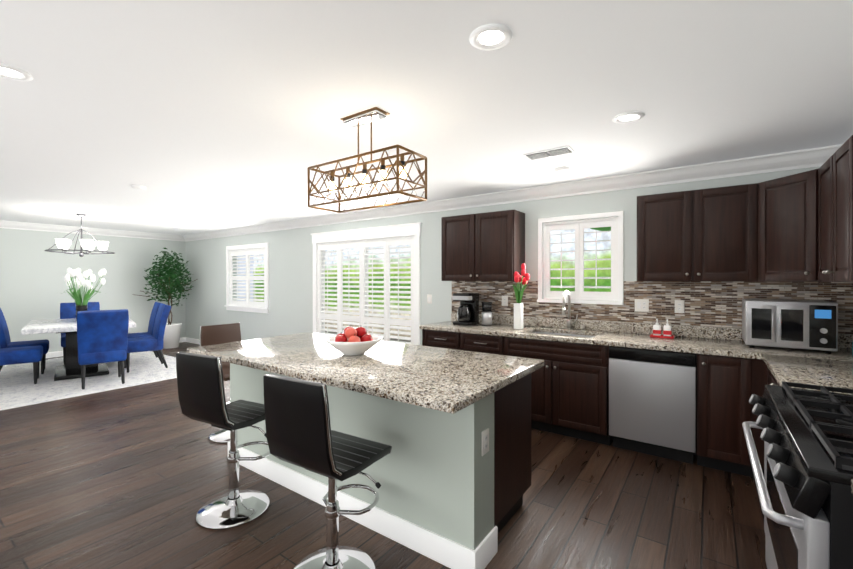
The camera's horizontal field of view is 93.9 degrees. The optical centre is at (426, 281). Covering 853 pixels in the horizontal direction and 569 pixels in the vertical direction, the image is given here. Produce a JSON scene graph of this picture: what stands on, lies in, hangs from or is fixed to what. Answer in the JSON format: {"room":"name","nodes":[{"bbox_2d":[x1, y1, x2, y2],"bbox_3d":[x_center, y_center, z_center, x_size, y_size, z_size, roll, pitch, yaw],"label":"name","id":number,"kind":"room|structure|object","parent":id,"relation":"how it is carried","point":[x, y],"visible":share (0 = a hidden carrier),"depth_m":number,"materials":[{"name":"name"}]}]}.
{"room":"dining room and kitchen","nodes":[
{"label":"dining room and kitchen","id":0,"kind":"room"},
{"bbox_2d":[0,228,185,351],"bbox_3d":[-7.960,0.193,5.984,0.150,2.440,8.050,0,0,35],"label":"wall","id":1,"kind":"structure","parent":0,"point":[33,285],"depth_m":7.51,"materials":[{"name":"white paint"}]},
{"bbox_2d":[0,220,183,240],"bbox_3d":[-7.816,-0.964,5.964,0.105,0.124,7.650,0,0,35],"label":"crown molding","id":2,"kind":"structure","parent":1,"relation":"attached to","point":[3,224],"depth_m":7.69,"materials":[{"name":"white wood"}]},
{"bbox_2d":[46,337,184,357],"bbox_3d":[-7.840,1.361,6.014,0.016,0.105,7.870,0,0,35],"label":"baseboard","id":3,"kind":"structure","parent":1,"relation":"attached to","point":[60,353],"depth_m":7.39,"materials":[{"name":"white wood"}]},
{"bbox_2d":[0,342,766,568],"bbox_3d":[-3.450,1.484,2.883,11.100,0.120,8.200,0,0,35],"label":"floor","id":4,"kind":"structure","parent":0,"point":[134,477],"depth_m":2.52,"materials":[{"name":"brown wood"}]},
{"bbox_2d":[0,351,176,409],"bbox_3d":[-5.409,1.400,6.172,3.300,0.022,2.800,0,0,35],"label":"dining rug","id":5,"kind":"object","parent":4,"relation":"on","point":[19,387],"visible":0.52,"depth_m":5.61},
{"bbox_2d":[0,345,42,383],"bbox_3d":[-5.578,0.886,5.348,0.613,1.008,0.530,0,0,-42],"label":"dining chair","id":6,"kind":"object","parent":5,"relation":"on","point":[21,355],"visible":0.98,"depth_m":5.29,"materials":[{"name":"blue fabric"}]},
{"bbox_2d":[0,308,48,373],"bbox_3d":[-6.027,0.884,5.912,0.613,1.008,0.530,0,0,-42],"label":"dining chair","id":7,"kind":"object","parent":5,"relation":"on","point":[5,341],"visible":0.58,"depth_m":5.86,"materials":[{"name":"blue fabric"}]},
{"bbox_2d":[21,318,135,380],"bbox_3d":[-5.275,1.004,6.100,1.200,0.765,1.600,0,0,-42],"label":"dining table","id":8,"kind":"object","parent":5,"relation":"on","point":[71,369],"visible":0.67,"depth_m":5.75,"materials":[{"name":"white stone"}]},
{"bbox_2d":[64,268,105,321],"bbox_3d":[-5.287,0.208,6.106,0.617,0.822,0.594,0,0,35],"label":"flower arrangement","id":9,"kind":"object","parent":8,"relation":"on","point":[79,281],"visible":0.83,"depth_m":6.07,"materials":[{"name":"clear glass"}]},
{"bbox_2d":[60,302,99,364],"bbox_3d":[-5.971,0.881,6.881,0.530,1.008,0.613,0,0,-42],"label":"dining chair","id":10,"kind":"object","parent":5,"relation":"on","point":[67,310],"visible":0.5,"depth_m":6.91,"materials":[{"name":"blue fabric"}]},
{"bbox_2d":[77,309,128,388],"bbox_3d":[-4.417,0.886,5.436,0.530,1.008,0.613,0,0,-42],"label":"dining chair","id":11,"kind":"object","parent":5,"relation":"on","point":[102,336],"visible":1,"depth_m":5.25,"materials":[{"name":"blue fabric"}]},
{"bbox_2d":[128,302,162,357],"bbox_3d":[-4.927,0.880,6.891,0.613,1.008,0.530,0,0,-42],"label":"dining chair","id":12,"kind":"object","parent":5,"relation":"on","point":[149,333],"visible":0.17,"depth_m":6.90,"materials":[{"name":"blue fabric"}]},
{"bbox_2d":[124,304,170,372],"bbox_3d":[-4.463,0.882,6.340,0.613,1.008,0.530,0,0,-42],"label":"dining chair","id":13,"kind":"object","parent":5,"relation":"on","point":[154,342],"visible":0.83,"depth_m":6.26,"materials":[{"name":"blue fabric"}]},
{"bbox_2d":[138,248,196,348],"bbox_3d":[-5.461,0.349,8.380,0.978,2.110,1.096,0,0,35],"label":"ficus tree","id":14,"kind":"object","parent":4,"relation":"on","point":[172,332],"visible":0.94,"depth_m":8.31,"materials":[{"name":"green plant"}]},
{"bbox_2d":[200,323,240,442],"bbox_3d":[-1.796,0.918,3.671,0.526,1.004,0.476,0,0,35],"label":"bar stool","id":15,"kind":"object","parent":4,"relation":"on","point":[218,334],"visible":0.19,"depth_m":3.75,"materials":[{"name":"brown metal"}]},
{"bbox_2d":[176,352,269,528],"bbox_3d":[-1.171,0.923,2.487,0.476,1.004,0.526,0,0,27],"label":"bar stool","id":16,"kind":"object","parent":4,"relation":"on","point":[200,384],"visible":0.94,"depth_m":2.35,"materials":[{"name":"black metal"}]},
{"bbox_2d":[263,374,391,568],"bbox_3d":[-0.422,0.925,1.916,0.477,1.004,0.526,0,0,31],"label":"bar stool","id":17,"kind":"object","parent":4,"relation":"on","point":[300,433],"visible":1,"depth_m":1.78,"materials":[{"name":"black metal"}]},
{"bbox_2d":[228,364,531,568],"bbox_3d":[-0.442,0.985,2.879,2.238,0.879,0.824,0,0,35],"label":"kitchen island","id":18,"kind":"object","parent":4,"relation":"on","point":[450,496],"depth_m":2.17,"materials":[{"name":"grey paint"}]},
{"bbox_2d":[187,332,543,415],"bbox_3d":[-0.524,0.525,2.779,2.350,0.040,1.120,0,0,35],"label":"island countertop","id":19,"kind":"structure","parent":18,"relation":"on","point":[449,381],"depth_m":2.36,"materials":[{"name":"beige stone"}]},
{"bbox_2d":[324,326,382,355],"bbox_3d":[-0.504,0.405,2.764,0.403,0.198,0.403,0,0,35],"label":"bowl","id":20,"kind":"object","parent":19,"relation":"on","point":[351,341],"visible":1,"depth_m":2.68,"materials":[{"name":"white ceramic"}]},
{"bbox_2d":[482,428,488,455],"bbox_3d":[0.296,0.807,2.002,0.008,0.118,0.075,0,0,35],"label":"outlet","id":21,"kind":"object","parent":18,"relation":"attached to","point":[485,441],"visible":1,"depth_m":2.00,"materials":[{"name":"white plastic"}]},
{"bbox_2d":[419,328,466,350],"bbox_3d":[0.370,0.979,4.606,0.555,0.879,0.663,0,0,35],"label":"base cabinet","id":22,"kind":"object","parent":4,"relation":"on","point":[449,340],"depth_m":4.32,"materials":[{"name":"brown wood"}]},
{"bbox_2d":[467,332,534,356],"bbox_3d":[0.746,0.980,4.340,0.634,0.879,0.663,0,0,35],"label":"base cabinet","id":23,"kind":"object","parent":4,"relation":"on","point":[500,345],"depth_m":3.95,"materials":[{"name":"brown wood"}]},
{"bbox_2d":[519,352,612,444],"bbox_3d":[1.312,1.111,3.939,1.021,0.620,0.663,0,0,35],"label":"base cabinet","id":24,"kind":"object","parent":4,"relation":"on","point":[570,387],"depth_m":3.56,"materials":[{"name":"brown wood"}]},
{"bbox_2d":[609,346,696,463],"bbox_3d":[1.975,0.983,3.454,0.614,0.874,0.670,0,0,35],"label":"dishwasher","id":25,"kind":"object","parent":4,"relation":"on","point":[652,402],"visible":0.98,"depth_m":3.17,"materials":[{"name":"silver metal"}]},
{"bbox_2d":[697,356,738,473],"bbox_3d":[2.370,0.984,3.189,0.329,0.879,0.663,0,0,35],"label":"base cabinet","id":26,"kind":"object","parent":4,"relation":"on","point":[717,376],"depth_m":2.95,"materials":[{"name":"brown wood"}]},
{"bbox_2d":[419,320,852,359],"bbox_3d":[1.577,0.521,3.727,3.573,0.040,0.698,0,0,35],"label":"countertop","id":27,"kind":"structure","parent":26,"relation":"on","point":[700,345],"depth_m":3.36,"materials":[{"name":"beige stone"}]},
{"bbox_2d":[452,293,478,325],"bbox_3d":[0.443,0.317,4.567,0.212,0.360,0.302,0,0,35],"label":"coffee maker","id":28,"kind":"object","parent":27,"relation":"on","point":[468,312],"visible":1,"depth_m":4.50,"materials":[{"name":"black plastic"}]},
{"bbox_2d":[481,302,491,325],"bbox_3d":[0.680,0.367,4.487,0.124,0.262,0.124,0,0,35],"label":"coffee grinder","id":29,"kind":"object","parent":27,"relation":"on","point":[486,313],"visible":1,"depth_m":4.44,"materials":[{"name":"silver metal"}]},
{"bbox_2d":[512,263,529,329],"bbox_3d":[0.988,0.156,4.137,0.164,0.686,0.199,0,0,35],"label":"vase","id":30,"kind":"object","parent":27,"relation":"on","point":[518,312],"visible":1,"depth_m":4.11,"materials":[{"name":"white ceramic"}]},
{"bbox_2d":[562,290,584,330],"bbox_3d":[1.476,0.296,4.013,0.190,0.408,0.246,0,0,35],"label":"kitchen faucet","id":31,"kind":"object","parent":27,"relation":"on","point":[570,322],"visible":1,"depth_m":4.09,"materials":[{"name":"silver metal"}]},
{"bbox_2d":[650,319,674,338],"bbox_3d":[2.096,0.419,3.544,0.180,0.165,0.100,0,0,35],"label":"soap dispensers","id":32,"kind":"object","parent":27,"relation":"on","point":[667,330],"visible":1,"depth_m":3.52,"materials":[{"name":"red plastic"}]},
{"bbox_2d":[742,299,837,353],"bbox_3d":[2.718,0.325,3.017,0.495,0.355,0.451,0,0,35],"label":"microwave","id":33,"kind":"object","parent":27,"relation":"on","point":[805,324],"visible":1,"depth_m":2.86,"materials":[{"name":"silver metal"}]},
{"bbox_2d":[739,356,766,476],"bbox_3d":[2.732,0.985,2.900,0.730,0.879,0.715,0,0,35],"label":"base cabinet","id":34,"kind":"object","parent":4,"relation":"on","point":[752,370],"depth_m":2.84,"materials":[{"name":"brown wood"}]},
{"bbox_2d":[763,352,852,394],"bbox_3d":[2.275,0.527,2.155,0.618,0.040,1.059,0,0,35],"label":"countertop","id":35,"kind":"structure","parent":34,"relation":"on","point":[811,370],"depth_m":2.26,"materials":[{"name":"beige stone"}]},
{"bbox_2d":[767,372,774,385],"bbox_3d":[2.439,0.987,2.361,0.587,0.879,0.637,0,0,35],"label":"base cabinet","id":36,"kind":"object","parent":4,"relation":"on","point":[770,379],"depth_m":2.65,"materials":[{"name":"brown wood"}]},
{"bbox_2d":[742,381,852,568],"bbox_3d":[1.588,0.947,1.344,0.777,0.965,1.050,0,0,35],"label":"range","id":37,"kind":"object","parent":4,"relation":"on","point":[803,486],"visible":1,"depth_m":1.26,"materials":[{"name":"black"}]},
{"bbox_2d":[0,0,852,235],"bbox_3d":[-3.450,-1.076,2.874,11.100,0.120,8.200,0,0,35],"label":"ceiling","id":38,"kind":"structure","parent":0,"point":[196,116],"depth_m":2.19,"materials":[{"name":"white paint"}]},
{"bbox_2d":[0,63,32,80],"bbox_3d":[-2.018,-1.006,1.920,0.176,0.012,0.176,0,0,35],"label":"recessed light","id":39,"kind":"object","parent":38,"relation":"in","point":[11,72],"visible":1,"depth_m":1.94,"materials":[{"name":"white"}]},
{"bbox_2d":[44,213,114,256],"bbox_3d":[-5.275,-0.697,6.094,0.818,0.659,0.818,0,0,35],"label":"dining chandelier","id":40,"kind":"object","parent":38,"relation":"hanging from","point":[64,245],"visible":1,"depth_m":6.04,"materials":[{"name":"white glass"}]},
{"bbox_2d":[131,185,145,189],"bbox_3d":[-3.096,-1.003,4.290,0.132,0.034,0.132,0,0,35],"label":"smoke detector","id":41,"kind":"object","parent":38,"relation":"attached to","point":[137,187],"visible":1,"depth_m":4.25,"materials":[{"name":"white plastic"}]},
{"bbox_2d":[359,187,373,190],"bbox_3d":[-0.660,-1.015,4.390,0.176,0.012,0.176,0,0,35],"label":"recessed light","id":42,"kind":"object","parent":38,"relation":"in","point":[366,188],"visible":0.73,"depth_m":4.38,"materials":[{"name":"white"}]},
{"bbox_2d":[307,107,426,212],"bbox_3d":[-0.380,-0.743,2.451,0.755,0.540,0.275,0,0,35],"label":"pendant light","id":43,"kind":"object","parent":38,"relation":"hanging from","point":[371,115],"visible":1,"depth_m":2.40,"materials":[{"name":"brown metal"}]},
{"bbox_2d":[469,24,511,49],"bbox_3d":[0.266,-1.005,1.649,0.176,0.012,0.176,0,0,35],"label":"recessed light","id":44,"kind":"object","parent":38,"relation":"in","point":[490,36],"visible":1,"depth_m":1.64,"materials":[{"name":"white"}]},
{"bbox_2d":[523,146,574,159],"bbox_3d":[0.970,-1.007,3.161,0.360,0.016,0.170,0,0,35],"label":"ceiling vent","id":45,"kind":"object","parent":38,"relation":"in","point":[550,152],"visible":1,"depth_m":3.13,"materials":[{"name":"white metal"}]},
{"bbox_2d":[554,167,568,173],"bbox_3d":[1.224,-1.000,3.606,0.132,0.034,0.132,0,0,35],"label":"smoke detector","id":46,"kind":"object","parent":38,"relation":"attached to","point":[559,170],"visible":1,"depth_m":3.57,"materials":[{"name":"white plastic"}]},
{"bbox_2d":[613,111,643,122],"bbox_3d":[1.246,-1.008,2.462,0.176,0.012,0.176,0,0,35],"label":"recessed light","id":47,"kind":"object","parent":38,"relation":"in","point":[629,117],"visible":1,"depth_m":2.45,"materials":[{"name":"white"}]},
{"bbox_2d":[186,166,847,344],"bbox_3d":[-1.122,0.193,6.162,11.100,2.440,0.150,0,0,35],"label":"wall","id":48,"kind":"structure","parent":0,"point":[290,281],"depth_m":6.62,"materials":[{"name":"white paint"}]},
{"bbox_2d":[185,337,199,344],"bbox_3d":[-3.716,1.354,7.903,4.500,0.105,0.016,0,0,35],"label":"baseboard","id":49,"kind":"structure","parent":48,"relation":"attached to","point":[191,340],"depth_m":9.01,"materials":[{"name":"white wood"}]},
{"bbox_2d":[224,243,268,312],"bbox_3d":[-3.491,-0.058,7.748,1.480,1.300,0.102,0,0,35],"label":"window shutters","id":50,"kind":"object","parent":48,"relation":"attached to","point":[248,250],"visible":0.98,"depth_m":7.73,"materials":[{"name":"white wood"}]},
{"bbox_2d":[311,222,421,344],"bbox_3d":[-0.952,0.316,5.997,2.240,2.195,0.162,0,0,35],"label":"window shutters","id":51,"kind":"object","parent":48,"relation":"attached to","point":[411,232],"visible":0.73,"depth_m":5.89,"materials":[{"name":"white wood"}]},
{"bbox_2d":[427,294,431,303],"bbox_3d":[0.039,0.236,5.241,0.075,0.118,0.008,0,0,35],"label":"switch plate","id":52,"kind":"object","parent":48,"relation":"attached to","point":[429,299],"visible":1,"depth_m":5.24,"materials":[{"name":"white plastic"}]},
{"bbox_2d":[441,210,524,280],"bbox_3d":[0.639,-0.382,4.616,0.920,0.760,0.328,0,0,35],"label":"upper cabinet","id":53,"kind":"object","parent":48,"relation":"attached to","point":[488,246],"depth_m":4.44,"materials":[{"name":"brown wood"}]},
{"bbox_2d":[180,145,839,241],"bbox_3d":[-1.196,-0.964,6.054,10.800,0.124,0.105,0,0,35],"label":"crown molding","id":54,"kind":"structure","parent":48,"relation":"attached to","point":[802,159],"depth_m":4.05,"materials":[{"name":"white paint"}]},
{"bbox_2d":[537,211,623,304],"bbox_3d":[1.602,-0.228,4.177,0.850,0.915,0.175,0,0,35],"label":"window","id":55,"kind":"structure","parent":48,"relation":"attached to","point":[580,295],"depth_m":4.15,"materials":[{"name":"white wood"}]},
{"bbox_2d":[451,312,852,347],"bbox_3d":[1.773,0.450,4.004,3.573,0.100,0.020,0,0,35],"label":"backsplash","id":56,"kind":"structure","parent":48,"relation":"attached to","point":[844,341],"depth_m":3.86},
{"bbox_2d":[452,281,852,334],"bbox_3d":[1.764,0.200,4.017,3.540,0.398,0.009,0,0,35],"label":"tile backsplash","id":57,"kind":"structure","parent":48,"relation":"attached to","point":[712,303],"depth_m":3.64,"materials":[{"name":"tile"}]},
{"bbox_2d":[502,296,507,305],"bbox_3d":[0.906,0.228,4.614,0.075,0.118,0.008,0,0,35],"label":"electrical outlet plate","id":58,"kind":"object","parent":57,"relation":"attached to","point":[504,300],"visible":1,"depth_m":4.61,"materials":[{"name":"white plastic"}]},
{"bbox_2d":[635,299,648,311],"bbox_3d":[2.052,0.231,3.801,0.118,0.118,0.008,0,0,35],"label":"electrical outlet plate","id":59,"kind":"object","parent":57,"relation":"attached to","point":[641,305],"visible":1,"depth_m":3.80,"materials":[{"name":"white plastic"}]},
{"bbox_2d":[675,300,683,312],"bbox_3d":[2.301,0.232,3.625,0.075,0.118,0.008,0,0,35],"label":"electrical outlet plate","id":60,"kind":"object","parent":57,"relation":"attached to","point":[679,306],"visible":1,"depth_m":3.62,"materials":[{"name":"white plastic"}]},
{"bbox_2d":[637,185,744,281],"bbox_3d":[2.305,-0.377,3.406,0.878,0.760,0.374,0,0,35],"label":"upper cabinet","id":61,"kind":"object","parent":48,"relation":"attached to","point":[692,235],"depth_m":3.31,"materials":[{"name":"brown wood"}]},
{"bbox_2d":[745,171,808,281],"bbox_3d":[2.545,-0.375,2.858,0.354,0.740,0.354,0,0,35],"label":"upper cabinet","id":62,"kind":"object","parent":48,"relation":"attached to","point":[798,227],"depth_m":2.91,"materials":[{"name":"brown wood"}]},
{"bbox_2d":[809,135,852,281],"bbox_3d":[2.495,-0.373,2.253,0.374,0.760,0.896,0,0,35],"label":"upper cabinet","id":63,"kind":"object","parent":48,"relation":"attached to","point":[831,184],"depth_m":2.35,"materials":[{"name":"brown wood"}]},
{"label":"outside","id":64,"kind":"structure","parent":0,"visible":0},
{"bbox_2d":[325,331,410,341],"bbox_3d":[-0.110,1.478,7.594,16.800,0.100,3.350,0,0,35],"label":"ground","id":65,"kind":"structure","parent":64,"point":[383,337],"depth_m":9.69,"materials":[{"name":"grey"}]},
{"bbox_2d":[590,227,610,230],"bbox_3d":[3.209,-0.340,5.756,2.408,3.718,1.389,0,0,35],"label":"tree","id":66,"kind":"object","parent":65,"relation":"on","point":[604,228],"visible":0.02,"depth_m":5.79,"materials":[{"name":"green plant"}]},
{"bbox_2d":[253,228,610,336],"bbox_3d":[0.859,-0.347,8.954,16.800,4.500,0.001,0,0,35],"label":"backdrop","id":67,"kind":"structure","parent":64,"point":[587,255],"depth_m":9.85,"materials":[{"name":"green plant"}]}
]}

